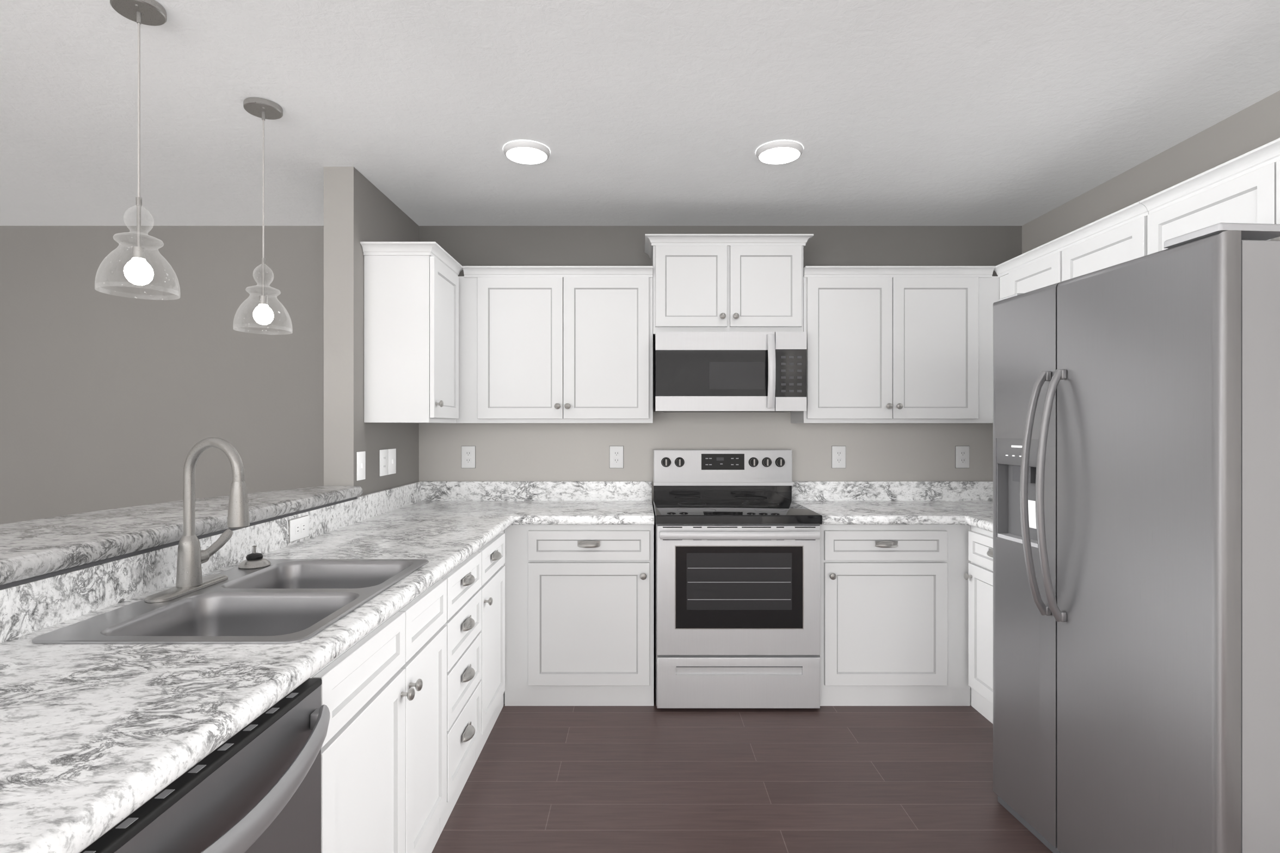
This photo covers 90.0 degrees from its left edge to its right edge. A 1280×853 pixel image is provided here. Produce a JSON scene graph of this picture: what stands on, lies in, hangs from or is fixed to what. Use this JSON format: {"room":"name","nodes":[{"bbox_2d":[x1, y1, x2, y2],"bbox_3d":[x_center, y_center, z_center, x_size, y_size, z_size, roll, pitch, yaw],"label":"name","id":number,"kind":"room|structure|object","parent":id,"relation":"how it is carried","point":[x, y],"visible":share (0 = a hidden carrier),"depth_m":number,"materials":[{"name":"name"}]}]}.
{"room":"kitchen","nodes":[
{"label":"kitchen","id":0,"kind":"room"},
{"bbox_2d":[323,166,419,495],"bbox_3d":[-1.310,0.095,3.190,0.130,2.450,0.820,0,0,0],"label":"wall","id":1,"kind":"structure","parent":0,"point":[356,211],"depth_m":2.78,"materials":[{"name":"paint"}]},
{"bbox_2d":[356,451,365,481],"bbox_3d":[-1.238,0.175,2.845,0.012,0.130,0.084,0,0,0],"label":"switch","id":2,"kind":"object","parent":1,"relation":"attached to","point":[361,455],"visible":1,"depth_m":2.83,"materials":[{"name":"white plastic"}]},
{"bbox_2d":[379,448,388,476],"bbox_3d":[-1.240,0.175,3.097,0.007,0.130,0.094,0,0,0],"label":"outlet","id":3,"kind":"object","parent":1,"relation":"attached to","point":[383,453],"visible":1,"depth_m":3.09,"materials":[{"name":"white plastic"}]},
{"bbox_2d":[387,448,396,475],"bbox_3d":[-1.238,0.175,3.198,0.012,0.130,0.100,0,0,0],"label":"switch","id":4,"kind":"object","parent":1,"relation":"attached to","point":[392,452],"visible":1,"depth_m":3.19,"materials":[{"name":"white plastic"}]},
{"bbox_2d":[360,241,463,423],"bbox_3d":[-1.070,-0.419,3.075,0.346,0.803,0.470,0,0,0],"label":"upper cabinet","id":5,"kind":"object","parent":1,"relation":"attached to","point":[411,288],"visible":0.99,"depth_m":2.88,"materials":[{"name":"white wood"}]},
{"bbox_2d":[0,225,1022,524],"bbox_3d":[-1.165,0.095,3.660,6.870,2.450,0.120,0,0,0],"label":"wall","id":6,"kind":"structure","parent":0,"point":[106,394],"depth_m":3.60,"materials":[{"name":"paint"}]},
{"bbox_2d":[461,446,475,468],"bbox_3d":[-0.965,0.172,3.595,0.080,0.126,0.007,0,0,0],"label":"outlet","id":7,"kind":"object","parent":6,"relation":"attached to","point":[468,453],"visible":1,"depth_m":3.59,"materials":[{"name":"white plastic"}]},
{"bbox_2d":[456,266,653,423],"bbox_3d":[-0.589,-0.419,3.428,1.309,0.803,0.340,0,0,0],"label":"upper cabinet","id":8,"kind":"object","parent":6,"relation":"attached to","point":[537,344],"visible":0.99,"depth_m":3.30,"materials":[{"name":"white wood"}]},
{"bbox_2d":[609,446,623,468],"bbox_3d":[-0.132,0.172,3.595,0.080,0.126,0.007,0,0,0],"label":"outlet","id":9,"kind":"object","parent":6,"relation":"attached to","point":[616,453],"visible":1,"depth_m":3.59,"materials":[{"name":"white plastic"}]},
{"bbox_2d":[644,234,813,341],"bbox_3d":[0.457,-0.733,3.428,0.862,0.505,0.340,0,0,0],"label":"upper cabinet","id":10,"kind":"object","parent":6,"relation":"attached to","point":[701,282],"visible":1,"depth_m":3.30,"materials":[{"name":"white wood"}]},
{"bbox_2d":[654,331,806,412],"bbox_3d":[0.457,-0.277,3.378,0.758,0.398,0.433,0,0,0],"label":"microwave","id":11,"kind":"object","parent":10,"relation":"attached to","point":[694,371],"visible":1,"depth_m":3.21,"materials":[{"name":"grey metal"}]},
{"bbox_2d":[831,446,845,468],"bbox_3d":[1.118,0.172,3.595,0.080,0.126,0.007,0,0,0],"label":"outlet","id":12,"kind":"object","parent":6,"relation":"attached to","point":[838,453],"visible":1,"depth_m":3.59,"materials":[{"name":"white plastic"}]},
{"bbox_2d":[790,266,999,423],"bbox_3d":[1.498,-0.419,3.428,1.300,0.803,0.340,0,0,0],"label":"upper cabinet","id":13,"kind":"object","parent":6,"relation":"attached to","point":[885,344],"visible":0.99,"depth_m":3.30,"materials":[{"name":"white wood"}]},
{"bbox_2d":[955,446,969,468],"bbox_3d":[1.814,0.172,3.595,0.080,0.126,0.007,0,0,0],"label":"outlet","id":14,"kind":"object","parent":6,"relation":"attached to","point":[961,453],"visible":1,"depth_m":3.59,"materials":[{"name":"white plastic"}]},
{"bbox_2d":[0,0,1279,225],"bbox_3d":[-1.165,-1.170,0.260,6.870,0.080,6.920,0,0,0],"label":"ceiling","id":15,"kind":"structure","parent":0,"point":[646,112],"depth_m":2.20,"materials":[{"name":"paint"}]},
{"bbox_2d":[95,0,180,299],"bbox_3d":[-1.340,-0.742,1.710,0.180,0.772,0.180,0,0,0],"label":"pendant light","id":16,"kind":"object","parent":15,"relation":"hanging from","point":[137,271],"visible":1,"depth_m":1.71,"materials":[{"name":"glass"}]},
{"bbox_2d":[232,97,292,333],"bbox_3d":[-1.325,-0.732,2.250,0.180,0.792,0.180,0,0,0],"label":"pendant light","id":17,"kind":"object","parent":15,"relation":"hanging from","point":[264,109],"visible":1,"depth_m":2.24,"materials":[{"name":"glass"}]},
{"bbox_2d":[503,140,550,164],"bbox_3d":[-0.463,-1.117,2.615,0.188,0.022,0.188,0,0,0],"label":"recessed light","id":18,"kind":"object","parent":15,"relation":"in","point":[522,152],"visible":1,"depth_m":2.58,"materials":[{"name":"white plastic"}]},
{"bbox_2d":[755,140,803,164],"bbox_3d":[0.570,-1.117,2.615,0.188,0.022,0.188,0,0,0],"label":"recessed light","id":19,"kind":"object","parent":15,"relation":"in","point":[780,152],"visible":1,"depth_m":2.58,"materials":[{"name":"white plastic"}]},
{"bbox_2d":[431,668,1053,852],"bbox_3d":[-1.165,1.350,0.260,6.870,0.060,6.920,0,0,0],"label":"floor","id":20,"kind":"structure","parent":0,"point":[543,779],"depth_m":2.35,"materials":[{"name":"brown wood"}]},
{"bbox_2d":[80,678,329,852],"bbox_3d":[-0.884,0.892,0.936,0.660,0.856,0.596,0,0,0],"label":"dishwasher","id":21,"kind":"object","parent":20,"relation":"on","point":[259,791],"visible":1,"depth_m":0.98,"materials":[{"name":"silver metal"}]},
{"bbox_2d":[309,578,446,852],"bbox_3d":[-0.915,0.891,1.651,0.656,0.858,0.818,0,0,0],"label":"base cabinet","id":22,"kind":"object","parent":20,"relation":"on","point":[383,749],"visible":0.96,"depth_m":1.60,"materials":[{"name":"white wood"}]},
{"bbox_2d":[439,551,481,835],"bbox_3d":[-0.918,0.891,2.286,0.650,0.858,0.448,0,0,0],"label":"base cabinet","id":23,"kind":"object","parent":20,"relation":"on","point":[463,623],"visible":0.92,"depth_m":2.25,"materials":[{"name":"white wood"}]},
{"bbox_2d":[475,530,505,762],"bbox_3d":[-0.915,0.891,3.055,0.656,0.858,1.086,0,0,0],"label":"base cabinet","id":24,"kind":"object","parent":20,"relation":"on","point":[492,588],"visible":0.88,"depth_m":2.72,"materials":[{"name":"white wood"}]},
{"bbox_2d":[0,481,654,852],"bbox_3d":[-0.589,0.382,2.024,1.309,0.152,3.148,0,0,0],"label":"countertop","id":25,"kind":"structure","parent":24,"relation":"on","point":[90,733],"depth_m":1.15,"materials":[{"name":"stone"}]},
{"bbox_2d":[144,437,249,602],"bbox_3d":[-1.060,0.218,1.616,0.210,0.383,0.262,0,0,0],"label":"faucet","id":26,"kind":"object","parent":25,"relation":"on","point":[189,579],"visible":1,"depth_m":1.59,"materials":[{"name":"silver metal"}]},
{"bbox_2d":[32,559,428,643],"bbox_3d":[-0.912,0.494,1.600,0.535,0.169,0.760,0,0,0],"label":"sink","id":27,"kind":"object","parent":25,"relation":"in","point":[284,601],"visible":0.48,"depth_m":1.57,"materials":[{"name":"silver metal"}]},
{"bbox_2d":[237,545,271,569],"bbox_3d":[-1.130,0.379,1.875,0.084,0.060,0.084,0,0,0],"label":"strainer","id":28,"kind":"object","parent":27,"relation":"on","point":[254,560],"depth_m":1.86,"materials":[{"name":"silver metal"}]},
{"bbox_2d":[288,514,309,543],"bbox_3d":[-1.221,0.366,2.294,0.007,0.080,0.128,0,0,0],"label":"outlet","id":29,"kind":"object","parent":25,"relation":"attached to","point":[299,527],"visible":1,"depth_m":2.28,"materials":[{"name":"white plastic"}]},
{"bbox_2d":[504,524,653,706],"bbox_3d":[-0.287,0.891,3.280,0.704,0.858,0.636,0,0,0],"label":"base cabinet","id":30,"kind":"object","parent":20,"relation":"on","point":[579,598],"visible":0.98,"depth_m":3.00,"materials":[{"name":"white wood"}]},
{"bbox_2d":[653,449,822,708],"bbox_3d":[0.456,0.724,3.245,0.768,1.192,0.701,0,0,0],"label":"range","id":31,"kind":"object","parent":20,"relation":"on","point":[737,560],"visible":1,"depth_m":2.95,"materials":[{"name":"silver metal"}]},
{"bbox_2d":[819,524,970,706],"bbox_3d":[1.204,0.891,3.280,0.711,0.858,0.636,0,0,0],"label":"base cabinet","id":32,"kind":"object","parent":20,"relation":"on","point":[894,598],"visible":0.93,"depth_m":3.00,"materials":[{"name":"white wood"}]},
{"bbox_2d":[963,525,993,724],"bbox_3d":[1.828,0.891,2.962,0.640,0.858,1.273,0,0,0],"label":"base cabinet","id":33,"kind":"object","parent":20,"relation":"on","point":[979,577],"visible":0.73,"depth_m":2.91,"materials":[{"name":"white wood"}]},
{"bbox_2d":[791,481,993,532],"bbox_3d":[1.497,0.383,2.960,1.302,0.150,1.276,0,0,0],"label":"countertop","id":34,"kind":"structure","parent":33,"relation":"on","point":[967,503],"depth_m":3.55,"materials":[{"name":"stone"}]},
{"bbox_2d":[993,222,1279,852],"bbox_3d":[1.639,0.430,1.873,0.927,1.780,0.830,0,0,-4],"label":"refrigerator","id":35,"kind":"object","parent":20,"relation":"on","point":[1136,402],"visible":1,"depth_m":1.63,"materials":[{"name":"grey metal"}]},
{"bbox_2d":[1022,90,1279,254],"bbox_3d":[2.210,0.095,0.200,0.120,2.450,6.800,0,0,0],"label":"wall","id":36,"kind":"structure","parent":0,"point":[1257,125],"depth_m":2.61,"materials":[{"name":"paint"}]},
{"bbox_2d":[993,201,1148,298],"bbox_3d":[1.978,-0.419,2.820,0.340,0.803,0.980,0,0,0],"label":"upper cabinet","id":37,"kind":"object","parent":36,"relation":"attached to","point":[1120,237],"visible":0.13,"depth_m":2.67,"materials":[{"name":"white wood"}]},
{"bbox_2d":[1139,137,1279,255],"bbox_3d":[1.978,-0.656,1.833,0.340,0.329,0.990,0,0,0],"label":"upper cabinet","id":38,"kind":"object","parent":36,"relation":"attached to","point":[1245,188],"visible":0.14,"depth_m":2.02,"materials":[{"name":"white wood"}]},
{"bbox_3d":[-1.310,0.813,1.540,0.130,1.014,2.480,0,0,0],"label":"wall","id":39,"kind":"structure","parent":0,"visible":0},
{"bbox_2d":[0,485,362,585],"bbox_3d":[-1.462,0.280,1.519,0.515,0.048,2.518,0,0,0],"label":"bar ledge","id":40,"kind":"object","parent":39,"relation":"on","point":[29,549],"visible":0.91,"depth_m":1.64,"materials":[{"name":"stone"}]}
]}

